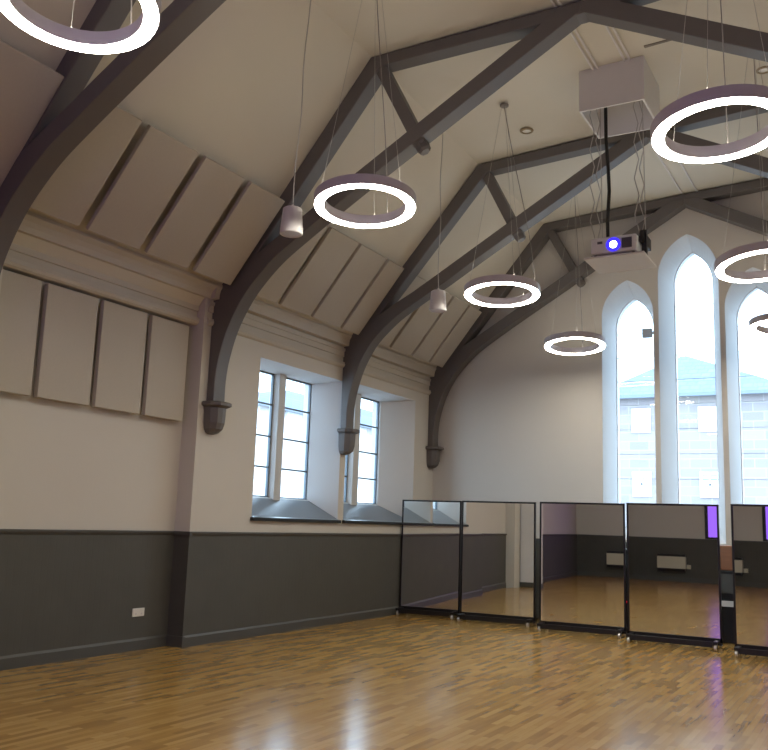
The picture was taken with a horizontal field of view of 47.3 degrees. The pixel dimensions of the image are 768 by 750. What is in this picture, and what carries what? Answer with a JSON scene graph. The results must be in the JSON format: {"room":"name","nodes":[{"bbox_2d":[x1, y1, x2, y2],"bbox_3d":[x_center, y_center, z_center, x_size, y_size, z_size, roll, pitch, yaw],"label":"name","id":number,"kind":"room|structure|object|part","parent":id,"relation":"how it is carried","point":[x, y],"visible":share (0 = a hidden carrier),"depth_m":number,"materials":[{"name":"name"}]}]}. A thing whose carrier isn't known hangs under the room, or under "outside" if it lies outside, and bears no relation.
{"room":"community hall","nodes":[
{"label":"community hall","id":0,"kind":"room"},
{"bbox_2d":[0,268,2,290],"bbox_3d":[-4.314,0.350,8.453,0.699,5.000,0.600,-3,-11,29],"label":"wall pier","id":1,"kind":"object","parent":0,"point":[2,268],"depth_m":8.75,"materials":[{"name":"paint"}]},
{"bbox_2d":[0,269,188,530],"bbox_3d":[-3.546,0.643,10.053,0.450,5.000,3.090,-3,-11,29],"label":"wall","id":2,"kind":"structure","parent":0,"point":[64,466],"depth_m":9.86,"materials":[{"name":"paint"}]},
{"bbox_2d":[0,269,41,395],"bbox_3d":[-3.846,-0.432,9.037,0.124,1.235,0.550,-3,-11,29],"label":"acoustic panel","id":3,"kind":"object","parent":2,"relation":"attached to","point":[20,295],"visible":1,"depth_m":9.04,"materials":[{"name":"fabric"}]},
{"bbox_2d":[33,283,98,405],"bbox_3d":[-3.500,-0.319,9.644,0.124,1.235,0.705,-3,-11,29],"label":"acoustic panel","id":4,"kind":"object","parent":2,"relation":"attached to","point":[64,367],"visible":1,"depth_m":9.58,"materials":[{"name":"fabric"}]},
{"bbox_2d":[0,634,166,670],"bbox_3d":[-3.414,3.030,9.550,0.045,0.138,3.020,-3,-11,29],"label":"baseboard","id":5,"kind":"structure","parent":2,"relation":"attached to","point":[7,662],"depth_m":9.63,"materials":[{"name":"grey wood"}]},
{"bbox_2d":[0,534,173,655],"bbox_3d":[-3.399,2.372,9.665,0.028,1.254,3.020,-3,-11,29],"label":"wainscoting","id":6,"kind":"structure","parent":2,"relation":"attached to","point":[57,591],"depth_m":9.70,"materials":[{"name":"grey paint"}]},
{"bbox_2d":[0,529,174,534],"bbox_3d":[-3.366,1.746,9.762,0.055,0.045,3.020,-3,-11,29],"label":"trim","id":7,"kind":"structure","parent":2,"relation":"attached to","point":[2,531],"depth_m":9.69,"materials":[{"name":"grey wood"}]},
{"bbox_2d":[3,211,217,325],"bbox_3d":[-3.118,-1.165,10.194,0.445,0.560,3.070,-3,-11,29],"label":"trim","id":8,"kind":"structure","parent":2,"relation":"attached to","point":[21,260],"depth_m":9.97,"materials":[{"name":"paint"}]},
{"bbox_2d":[91,300,147,413],"bbox_3d":[-3.118,-0.193,10.316,0.124,1.235,0.700,-3,-11,29],"label":"acoustic panel","id":9,"kind":"object","parent":2,"relation":"attached to","point":[121,338],"visible":1,"depth_m":10.24,"materials":[{"name":"fabric"}]},
{"bbox_2d":[132,608,144,616],"bbox_3d":[-2.919,2.820,10.427,0.020,0.095,0.190,-3,-11,29],"label":"wall socket","id":10,"kind":"object","parent":2,"relation":"attached to","point":[136,612],"visible":1,"depth_m":10.41,"materials":[{"name":"white plastic"}]},
{"bbox_2d":[141,315,188,420],"bbox_3d":[-2.747,-0.072,10.968,0.124,1.235,0.660,-3,-11,29],"label":"acoustic panel","id":11,"kind":"object","parent":2,"relation":"attached to","point":[167,340],"visible":1,"depth_m":10.90,"materials":[{"name":"fabric"}]},
{"bbox_2d":[175,298,432,533],"bbox_3d":[-0.944,1.441,14.293,0.620,5.000,7.022,-3,-11,29],"label":"wall","id":12,"kind":"structure","parent":0,"point":[216,476],"depth_m":13.09,"materials":[{"name":"paint"}]},
{"bbox_2d":[166,635,184,647],"bbox_3d":[-2.570,3.266,10.766,0.289,0.130,0.046,-3,-11,29],"label":"baseboard","id":13,"kind":"structure","parent":12,"relation":"attached to","point":[172,641],"depth_m":10.73,"materials":[{"name":"grey wood"}]},
{"bbox_2d":[167,535,190,636],"bbox_3d":[-2.554,2.660,10.882,0.267,1.364,0.023,-3,-11,29],"label":"trim","id":14,"kind":"structure","parent":12,"relation":"attached to","point":[181,549],"depth_m":10.87,"materials":[{"name":"grey paint"}]},
{"bbox_2d":[174,531,192,534],"bbox_3d":[-2.525,1.978,10.978,0.294,0.045,0.050,-3,-11,29],"label":"trim","id":15,"kind":"structure","parent":12,"relation":"attached to","point":[176,532],"depth_m":10.94,"materials":[{"name":"grey wood"}]},
{"bbox_2d":[184,535,400,635],"bbox_3d":[-0.765,3.151,13.789,0.028,1.254,6.866,-3,-11,29],"label":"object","id":16,"kind":"structure","parent":12,"relation":"attached to","point":[234,582],"depth_m":12.58,"materials":[{"name":"grey paint"}]},
{"bbox_2d":[184,606,402,647],"bbox_3d":[-0.780,3.809,13.675,0.045,0.138,6.866,-3,-11,29],"label":"baseboard","id":17,"kind":"structure","parent":12,"relation":"attached to","point":[253,631],"depth_m":12.45,"materials":[{"name":"grey wood"}]},
{"bbox_2d":[250,370,340,522],"bbox_3d":[-1.462,1.081,13.282,0.617,2.248,2.265,-3,-11,29],"label":"window","id":18,"kind":"structure","parent":12,"relation":"in","point":[273,508],"depth_m":13.34,"materials":[{"name":"grey"}]},
{"bbox_3d":[-1.671,0.933,13.434,0.040,1.880,1.795,-3,-11,29],"label":"frame","id":19,"kind":"part","parent":18,"relation":"part of","materials":[{"name":"grey"}]},
{"bbox_3d":[-1.460,2.010,13.108,0.515,0.360,2.245,-3,-11,29],"label":"sill","id":20,"kind":"part","parent":18,"relation":"part of","materials":[{"name":"grey paint"}]},
{"bbox_2d":[192,532,401,535],"bbox_3d":[-0.731,2.525,13.886,0.055,0.045,6.866,-3,-11,29],"label":"trim","id":21,"kind":"structure","parent":12,"relation":"attached to","point":[194,533],"depth_m":12.62,"materials":[{"name":"grey wood"}]},
{"bbox_2d":[207,284,435,394],"bbox_3d":[-0.599,-0.382,14.362,0.201,0.560,6.792,-3,-11,29],"label":"trim","id":22,"kind":"structure","parent":12,"relation":"attached to","point":[265,323],"depth_m":13.55,"materials":[{"name":"paint"}]},
{"bbox_2d":[342,394,402,524],"bbox_3d":[-0.254,1.469,15.404,0.617,2.263,2.470,-3,-11,29],"label":"window","id":23,"kind":"structure","parent":12,"relation":"in","point":[353,513],"depth_m":15.26,"materials":[{"name":"grey"}]},
{"bbox_3d":[-0.536,1.297,15.428,0.040,1.895,1.640,-3,-11,29],"label":"frame","id":24,"kind":"part","parent":23,"relation":"part of","materials":[{"name":"grey"}]},
{"bbox_3d":[-0.253,2.405,15.229,0.515,0.360,2.450,-3,-11,29],"label":"sill","id":25,"kind":"part","parent":23,"relation":"part of","materials":[{"name":"grey paint"}]},
{"bbox_2d":[0,0,767,366],"bbox_3d":[0.785,-3.111,7.094,10.980,3.777,19.342,-3,-11,29],"label":"ceiling","id":26,"kind":"structure","parent":0,"point":[230,92],"depth_m":10.81,"materials":[{"name":"paint"}]},
{"bbox_2d":[0,40,63,185],"bbox_3d":[-3.551,-2.323,7.923,0.843,1.047,0.820,-3,-11,29],"label":"acoustic panel","id":27,"kind":"object","parent":26,"relation":"hanging from","point":[27,86],"visible":1,"depth_m":8.02,"materials":[{"name":"fabric"}]},
{"bbox_2d":[0,0,160,53],"bbox_3d":[-1.828,-3.558,5.545,1.004,2.756,1.004,-3,-11,29],"label":"ring light","id":28,"kind":"object","parent":26,"relation":"hanging from","point":[139,32],"visible":1,"depth_m":5.63,"materials":[{"name":"grey"}]},
{"bbox_2d":[30,106,141,225],"bbox_3d":[-3.024,-2.151,8.849,0.843,1.047,0.660,-3,-11,29],"label":"acoustic panel","id":29,"kind":"object","parent":26,"relation":"hanging from","point":[68,195],"visible":0.58,"depth_m":8.89,"materials":[{"name":"fabric"}]},
{"bbox_2d":[0,0,225,273],"bbox_3d":[0.386,-2.432,6.308,9.868,4.828,0.400,-3,-11,29],"label":"roof truss","id":30,"kind":"object","parent":26,"relation":"attached to","point":[73,112],"visible":0.98,"depth_m":8.10,"materials":[{"name":"grey wood"}]},
{"bbox_2d":[86,124,198,249],"bbox_3d":[-2.621,-2.018,9.557,0.843,1.047,0.750,-3,-11,29],"label":"acoustic panel","id":31,"kind":"object","parent":26,"relation":"hanging from","point":[158,163],"visible":1,"depth_m":9.51,"materials":[{"name":"fabric"}]},
{"bbox_2d":[144,156,243,267],"bbox_3d":[-2.211,-1.884,10.278,0.843,1.047,0.690,-3,-11,29],"label":"acoustic panel","id":32,"kind":"object","parent":26,"relation":"hanging from","point":[209,190],"visible":1,"depth_m":10.23,"materials":[{"name":"fabric"}]},
{"bbox_2d":[192,181,284,284],"bbox_3d":[-1.810,-1.753,10.981,0.843,1.047,0.690,-3,-11,29],"label":"acoustic panel","id":33,"kind":"object","parent":26,"relation":"hanging from","point":[254,210],"visible":1,"depth_m":10.93,"materials":[{"name":"fabric"}]},
{"bbox_2d":[257,211,327,302],"bbox_3d":[-1.315,-1.590,11.852,0.843,1.047,0.700,-3,-11,29],"label":"acoustic panel","id":34,"kind":"object","parent":26,"relation":"hanging from","point":[275,287],"visible":0.36,"depth_m":12.00,"materials":[{"name":"fabric"}]},
{"bbox_2d":[280,0,310,237],"bbox_3d":[-0.900,-2.843,9.203,0.236,2.857,0.236,-3,-11,29],"label":"speaker","id":35,"kind":"object","parent":26,"relation":"hanging from","point":[291,226],"visible":1,"depth_m":8.93},
{"bbox_2d":[281,231,300,236],"bbox_3d":[-0.948,-1.444,8.970,0.210,0.008,0.210,-3,-11,29],"label":"grille","id":36,"kind":"object","parent":35,"relation":"attached to","point":[284,233],"depth_m":8.98,"materials":[{"name":"white metal"}]},
{"bbox_2d":[279,227,358,315],"bbox_3d":[-0.921,-1.461,12.542,0.843,1.047,0.730,-3,-11,29],"label":"acoustic panel","id":37,"kind":"object","parent":26,"relation":"hanging from","point":[335,248],"visible":1,"depth_m":12.48,"materials":[{"name":"fabric"}]},
{"bbox_2d":[311,243,385,326],"bbox_3d":[-0.526,-1.332,13.237,0.843,1.047,0.750,-3,-11,29],"label":"acoustic panel","id":38,"kind":"object","parent":26,"relation":"hanging from","point":[364,263],"visible":1,"depth_m":13.18,"materials":[{"name":"fabric"}]},
{"bbox_2d":[314,1,415,227],"bbox_3d":[-0.141,-2.952,8.773,1.003,2.768,1.004,-3,-11,29],"label":"ring light","id":39,"kind":"object","parent":26,"relation":"hanging from","point":[374,181],"visible":1,"depth_m":8.52,"materials":[{"name":"grey"}]},
{"bbox_2d":[314,184,414,227],"bbox_3d":[-0.186,-1.636,8.548,0.983,0.096,0.981,-3,-11,29],"label":"diffuser","id":40,"kind":"object","parent":39,"relation":"attached to","point":[322,207],"depth_m":8.68,"materials":[{"name":"white plastic"}]},
{"bbox_2d":[341,259,403,334],"bbox_3d":[-0.181,-1.219,13.842,0.843,1.047,0.500,-3,-11,29],"label":"acoustic panel","id":41,"kind":"object","parent":26,"relation":"hanging from","point":[390,271],"visible":1,"depth_m":13.79,"materials":[{"name":"fabric"}]},
{"bbox_2d":[380,276,426,346],"bbox_3d":[0.248,-1.078,14.597,0.843,1.047,0.740,-3,-11,29],"label":"acoustic panel","id":42,"kind":"object","parent":26,"relation":"hanging from","point":[418,281],"visible":0.26,"depth_m":14.78,"materials":[{"name":"fabric"}]},
{"bbox_2d":[390,291,451,354],"bbox_3d":[0.651,-0.946,15.304,0.843,1.047,0.730,-3,-11,29],"label":"acoustic panel","id":43,"kind":"object","parent":26,"relation":"hanging from","point":[420,321],"visible":0.68,"depth_m":15.28,"materials":[{"name":"fabric"}]},
{"bbox_2d":[429,133,445,312],"bbox_3d":[0.782,-2.239,12.213,0.236,2.772,0.236,-3,-11,29],"label":"speaker","id":44,"kind":"object","parent":26,"relation":"hanging from","point":[438,297],"visible":0.98,"depth_m":11.95},
{"bbox_2d":[430,309,444,312],"bbox_3d":[0.735,-0.883,11.987,0.210,0.008,0.210,-3,-11,29],"label":"grille","id":45,"kind":"object","parent":44,"relation":"attached to","point":[431,310],"depth_m":12.01,"materials":[{"name":"white metal"}]},
{"bbox_2d":[411,296,467,361],"bbox_3d":[1.020,-0.825,15.952,0.843,1.047,0.620,-3,-11,29],"label":"acoustic panel","id":46,"kind":"object","parent":26,"relation":"hanging from","point":[455,307],"visible":0.97,"depth_m":15.89,"materials":[{"name":"fabric"}]},
{"bbox_2d":[428,305,481,366],"bbox_3d":[1.338,-0.721,16.510,0.843,1.047,0.540,-3,-11,29],"label":"acoustic panel","id":47,"kind":"object","parent":26,"relation":"hanging from","point":[470,315],"visible":0.97,"depth_m":16.45,"materials":[{"name":"fabric"}]},
{"bbox_2d":[201,0,767,434],"bbox_3d":[2.127,-1.862,9.365,9.868,4.828,0.400,-3,-11,29],"label":"roof truss","id":48,"kind":"object","parent":26,"relation":"attached to","point":[537,33],"visible":0.9,"depth_m":10.54,"materials":[{"name":"grey wood"}]},
{"bbox_2d":[464,103,539,306],"bbox_3d":[1.599,-2.351,11.780,1.003,2.724,1.004,-3,-11,29],"label":"ring light","id":49,"kind":"object","parent":26,"relation":"hanging from","point":[532,285],"visible":1,"depth_m":11.55,"materials":[{"name":"grey"}]},
{"bbox_2d":[465,282,539,306],"bbox_3d":[1.554,-1.053,11.559,0.983,0.089,0.981,-3,-11,29],"label":"diffuser","id":50,"kind":"object","parent":49,"relation":"attached to","point":[534,293],"depth_m":11.72,"materials":[{"name":"white plastic"}]},
{"bbox_2d":[520,128,533,133],"bbox_3d":[2.063,-3.525,12.691,0.200,0.022,0.200,-3,-11,29],"label":"recessed light","id":51,"kind":"object","parent":26,"relation":"in","point":[523,130],"visible":1,"depth_m":12.67,"materials":[{"name":"beige metal"}]},
{"bbox_2d":[337,104,767,454],"bbox_3d":[3.690,-1.322,12.170,9.808,4.793,0.400,-3,-11,29],"label":"roof truss","id":52,"kind":"object","parent":26,"relation":"attached to","point":[390,311],"visible":0.98,"depth_m":13.48,"materials":[{"name":"grey wood"}]},
{"bbox_2d":[550,0,593,69],"bbox_3d":[1.498,-4.254,9.086,0.032,0.055,4.690,-3,-11,29],"label":"conduit","id":53,"kind":"object","parent":26,"relation":"attached to","point":[551,1],"visible":0.8,"depth_m":10.58,"materials":[{"name":"white metal"}]},
{"bbox_2d":[544,196,605,354],"bbox_3d":[3.187,-1.776,14.669,1.003,2.757,1.004,-3,-11,29],"label":"ring light","id":54,"kind":"object","parent":26,"relation":"hanging from","point":[549,346],"visible":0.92,"depth_m":14.50,"materials":[{"name":"grey"}]},
{"bbox_2d":[544,337,605,354],"bbox_3d":[3.141,-0.470,14.446,0.983,0.106,0.980,-3,-11,29],"label":"diffuser","id":55,"kind":"object","parent":54,"relation":"attached to","point":[549,346],"depth_m":14.61,"materials":[{"name":"white plastic"}]},
{"bbox_2d":[556,0,598,68],"bbox_3d":[1.550,-4.259,9.057,0.032,0.054,4.690,-3,-11,29],"label":"conduit","id":56,"kind":"object","parent":26,"relation":"attached to","point":[558,1],"visible":0.8,"depth_m":10.56,"materials":[{"name":"white metal"}]},
{"bbox_2d":[425,178,767,468],"bbox_3d":[5.165,-0.855,14.927,9.648,4.881,0.400,-3,-11,29],"label":"roof truss","id":57,"kind":"object","parent":26,"relation":"attached to","point":[663,210],"visible":0.94,"depth_m":16.22,"materials":[{"name":"grey wood"}]},
{"bbox_2d":[605,26,625,61],"bbox_3d":[1.847,-4.290,8.894,0.032,0.049,4.690,-3,-11,29],"label":"conduit","id":58,"kind":"object","parent":26,"relation":"attached to","point":[607,27],"visible":0.68,"depth_m":10.51,"materials":[{"name":"white metal"}]},
{"bbox_2d":[579,56,659,273],"bbox_3d":[3.012,-2.600,11.162,0.810,2.515,0.880,-3,-11,29],"label":"lift","id":59,"kind":"object","parent":26,"relation":"attached to","point":[629,90],"visible":0.95,"depth_m":11.01,"materials":[{"name":"white paint"}]},
{"bbox_2d":[604,107,610,236],"bbox_3d":[2.834,-2.695,11.130,0.082,2.170,0.044,-3,-11,29],"label":"power cable","id":60,"kind":"object","parent":59,"relation":"hanging from","point":[605,109],"visible":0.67,"depth_m":11.08,"materials":[{"name":"black plastic"}]},
{"bbox_2d":[591,234,641,256],"bbox_3d":[2.893,-1.531,10.821,0.555,0.234,0.540,-3,-11,29],"label":"projector","id":61,"kind":"object","parent":59,"relation":"attached to","point":[627,243],"visible":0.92,"depth_m":10.59,"materials":[{"name":"white paint"}]},
{"bbox_2d":[621,236,631,247],"bbox_3d":[2.910,-1.594,10.524,0.120,0.125,0.016,-3,-11,29],"label":"vent grille","id":62,"kind":"object","parent":61,"relation":"attached to","point":[626,241],"depth_m":10.52,"materials":[{"name":"grey plastic"}]},
{"bbox_3d":[2.930,-1.389,10.867,0.730,0.025,0.680,-3,-11,29],"label":"closure plate","id":63,"kind":"part","parent":59,"relation":"part of","materials":[{"name":"white paint"}]},
{"bbox_2d":[612,27,630,60],"bbox_3d":[1.900,-4.296,8.866,0.032,0.049,4.690,-3,-11,29],"label":"conduit","id":64,"kind":"object","parent":26,"relation":"attached to","point":[613,28],"visible":0.67,"depth_m":10.52,"materials":[{"name":"white metal"}]},
{"bbox_2d":[644,39,670,47],"bbox_3d":[3.342,-3.999,10.513,0.440,0.049,0.040,-3,-11,29],"label":"trim","id":65,"kind":"structure","parent":26,"relation":"attached to","point":[666,40],"depth_m":10.54,"materials":[{"name":"grey"}]},
{"bbox_2d":[649,142,682,194],"bbox_3d":[4.256,-3.415,13.609,0.032,0.111,4.273,-3,-11,29],"label":"conduit","id":66,"kind":"object","parent":26,"relation":"attached to","point":[657,154],"visible":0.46,"depth_m":14.18,"materials":[{"name":"white paint"}]},
{"bbox_2d":[679,162,697,191],"bbox_3d":[4.466,-3.443,13.495,0.032,0.112,4.273,-3,-11,29],"label":"conduit","id":67,"kind":"object","parent":26,"relation":"attached to","point":[681,164],"visible":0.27,"depth_m":14.45,"materials":[{"name":"white paint"}]},
{"bbox_2d":[650,0,767,162],"bbox_3d":[2.588,-3.231,6.877,1.003,2.916,1.003,-3,-11,29],"label":"ring light","id":68,"kind":"object","parent":26,"relation":"hanging from","point":[752,94],"visible":1,"depth_m":6.67,"materials":[{"name":"grey"}]},
{"bbox_2d":[652,97,767,162],"bbox_3d":[2.541,-1.836,6.640,0.982,0.085,0.982,-3,-11,29],"label":"diffuser","id":69,"kind":"object","parent":68,"relation":"attached to","point":[662,144],"depth_m":6.82,"materials":[{"name":"white plastic"}]},
{"bbox_2d":[714,58,767,282],"bbox_3d":[4.337,-2.599,10.209,1.004,2.892,1.004,-3,-11,29],"label":"ring light","id":70,"kind":"object","parent":26,"relation":"hanging from","point":[720,264],"visible":0.88,"depth_m":10.13,"materials":[{"name":"grey"}]},
{"bbox_2d":[716,249,767,282],"bbox_3d":[4.292,-1.234,9.975,0.980,0.121,0.981,-3,-11,29],"label":"diffuser","id":71,"kind":"object","parent":70,"relation":"attached to","point":[728,257],"depth_m":10.19,"materials":[{"name":"white plastic"}]},
{"bbox_2d":[749,313,767,335],"bbox_3d":[5.998,-2.072,13.243,1.002,2.869,1.004,-3,-11,29],"label":"ring light","id":72,"kind":"object","parent":26,"relation":"hanging from","point":[754,323],"visible":1,"depth_m":13.06,"materials":[{"name":"grey"}]},
{"bbox_2d":[749,320,767,335],"bbox_3d":[5.948,-0.698,13.011,0.984,0.081,0.982,-3,-11,29],"label":"diffuser","id":73,"kind":"object","parent":72,"relation":"attached to","point":[754,327],"depth_m":13.25,"materials":[{"name":"white plastic"}]},
{"bbox_2d":[756,66,767,73],"bbox_3d":[4.827,-3.872,11.147,0.200,0.022,0.200,-3,-11,29],"label":"recessed light","id":74,"kind":"object","parent":26,"relation":"in","point":[763,68],"visible":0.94,"depth_m":11.15,"materials":[{"name":"beige metal"}]},
{"bbox_2d":[0,613,767,749],"bbox_3d":[0.475,2.747,6.178,10.721,0.150,19.342,-3,-11,29],"label":"floor","id":75,"kind":"structure","parent":0,"point":[404,681],"depth_m":8.22,"materials":[{"name":"brown wood"}]},
{"bbox_2d":[396,500,461,619],"bbox_3d":[0.813,3.207,15.392,1.120,2.000,0.527,-2,-10,24],"label":"mirror","id":76,"kind":"object","parent":75,"relation":"on","point":[430,567],"visible":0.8,"depth_m":15.38,"materials":[{"name":"black mirror"}]},
{"bbox_2d":[457,501,537,627],"bbox_3d":[1.897,3.120,14.651,1.300,2.000,0.527,-3,-11,26],"label":"mirror","id":77,"kind":"object","parent":75,"relation":"on","point":[498,581],"visible":1,"depth_m":14.63,"materials":[{"name":"black mirror"}]},
{"bbox_2d":[537,502,627,638],"bbox_3d":[3.081,2.998,13.673,1.345,2.000,0.527,-3,-11,26],"label":"mirror","id":78,"kind":"object","parent":75,"relation":"on","point":[582,557],"visible":0.98,"depth_m":13.65,"materials":[{"name":"black mirror"}]},
{"bbox_2d":[626,549,627,632],"bbox_3d":[3.946,3.420,13.895,0.600,1.300,0.412,-3,-11,29],"label":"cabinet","id":79,"kind":"object","parent":75,"relation":"on","point":[626,549],"visible":0.14,"depth_m":13.75,"materials":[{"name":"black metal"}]},
{"bbox_2d":[626,503,722,650],"bbox_3d":[4.170,2.868,12.669,1.305,2.000,0.527,-3,-11,29],"label":"mirror","id":80,"kind":"object","parent":75,"relation":"on","point":[674,596],"visible":1,"depth_m":12.64,"materials":[{"name":"black mirror"}]},
{"bbox_2d":[720,545,734,643],"bbox_3d":[5.242,3.296,13.251,0.740,1.420,0.590,-3,-11,29],"label":"cabinet","id":81,"kind":"object","parent":75,"relation":"on","point":[725,550],"visible":0.09,"depth_m":13.03,"materials":[{"name":"black metal"}]},
{"bbox_3d":[5.119,3.106,13.051,0.700,0.280,0.015,-3,-11,29],"label":"panel","id":82,"kind":"part","parent":81,"relation":"part of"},
{"bbox_2d":[730,504,767,656],"bbox_3d":[5.306,2.718,11.537,1.360,2.000,0.527,-4,-11,32],"label":"mirror","id":83,"kind":"object","parent":75,"relation":"on","point":[749,522],"visible":1,"depth_m":11.78,"materials":[{"name":"black mirror"}]},
{"bbox_2d":[432,190,767,544],"bbox_3d":[5.364,0.556,15.164,10.521,7.460,0.750,-3,-11,29],"label":"wall","id":84,"kind":"structure","parent":0,"point":[523,421],"depth_m":15.87,"materials":[{"name":"paint"}]},
{"bbox_2d":[536,541,626,610],"bbox_3d":[5.087,3.454,14.362,10.321,1.264,0.070,-3,-11,29],"label":"trim","id":85,"kind":"structure","parent":84,"relation":"attached to","point":[537,542],"depth_m":15.64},
{"bbox_2d":[616,298,655,528],"bbox_3d":[4.547,0.655,15.827,0.720,4.218,0.030,-3,-11,29],"label":"window","id":86,"kind":"structure","parent":84,"relation":"in","point":[634,298],"depth_m":15.93,"materials":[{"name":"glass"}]},
{"bbox_2d":[642,328,653,337],"bbox_3d":[4.777,-0.756,15.843,0.220,0.170,0.080,-3,-11,29],"label":"sensor box","id":87,"kind":"object","parent":84,"relation":"attached to","point":[646,332],"visible":0.96,"depth_m":15.81,"materials":[{"name":"grey plastic"}]},
{"bbox_2d":[674,252,719,525],"bbox_3d":[5.471,0.227,15.381,0.710,4.978,0.030,-3,-11,29],"label":"window","id":88,"kind":"structure","parent":84,"relation":"in","point":[692,252],"depth_m":15.43,"materials":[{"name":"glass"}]},
{"bbox_2d":[737,287,767,503],"bbox_3d":[6.369,0.548,14.809,0.720,4.218,0.030,-3,-11,29],"label":"window","id":89,"kind":"structure","parent":84,"relation":"in","point":[756,287],"depth_m":14.94,"materials":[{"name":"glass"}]},
{"label":"outside","id":90,"kind":"structure","parent":0,"visible":0},
{"bbox_3d":[-0.544,12.394,38.798,120.000,0.100,110.000,-3,-11,29],"label":"ground","id":91,"kind":"structure","parent":90,"visible":0},
{"bbox_2d":[253,391,371,502],"bbox_3d":[-3.800,7.196,45.703,8.630,12.200,24.500,-3,-11,29],"label":"house","id":92,"kind":"structure","parent":91,"relation":"on","point":[293,420],"depth_m":37.82,"materials":[{"name":"stone"}]},
{"bbox_3d":[-4.035,4.899,37.463,0.060,0.960,1.060,-3,-11,29],"label":"pane","id":93,"kind":"part","parent":92,"relation":"part of","materials":[{"name":"white glass"}]},
{"bbox_3d":[-3.938,2.090,37.932,0.060,0.860,1.060,-3,-11,29],"label":"pane","id":94,"kind":"part","parent":92,"relation":"part of","materials":[{"name":"white glass"}]},
{"bbox_3d":[-1.300,5.795,42.267,0.060,0.960,1.060,-3,-11,29],"label":"pane","id":95,"kind":"part","parent":92,"relation":"part of","materials":[{"name":"white glass"}]},
{"bbox_3d":[-1.203,2.986,42.736,0.060,0.860,1.060,-3,-11,29],"label":"pane","id":96,"kind":"part","parent":92,"relation":"part of","materials":[{"name":"white glass"}]},
{"bbox_2d":[619,356,767,527],"bbox_3d":[12.576,5.472,33.710,7.220,12.764,8.630,-3,-11,29],"label":"stone house","id":97,"kind":"structure","parent":91,"relation":"on","point":[637,469],"depth_m":30.79,"materials":[{"name":"stone"}]},
{"bbox_3d":[9.299,1.655,31.713,0.638,0.830,0.060,-3,-11,29],"label":"pane","id":98,"kind":"part","parent":97,"relation":"part of","materials":[{"name":"white glass"}]},
{"bbox_3d":[9.221,3.901,31.338,0.638,0.830,0.060,-3,-11,29],"label":"pane","id":99,"kind":"part","parent":97,"relation":"part of","materials":[{"name":"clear glass"}]},
{"bbox_3d":[11.313,1.537,30.588,0.626,0.830,0.060,-3,-11,29],"label":"pane","id":100,"kind":"part","parent":97,"relation":"part of","materials":[{"name":"white glass"}]},
{"bbox_3d":[11.236,3.783,30.213,0.626,0.830,0.060,-3,-11,29],"label":"pane","id":101,"kind":"part","parent":97,"relation":"part of","materials":[{"name":"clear glass"}]}
]}

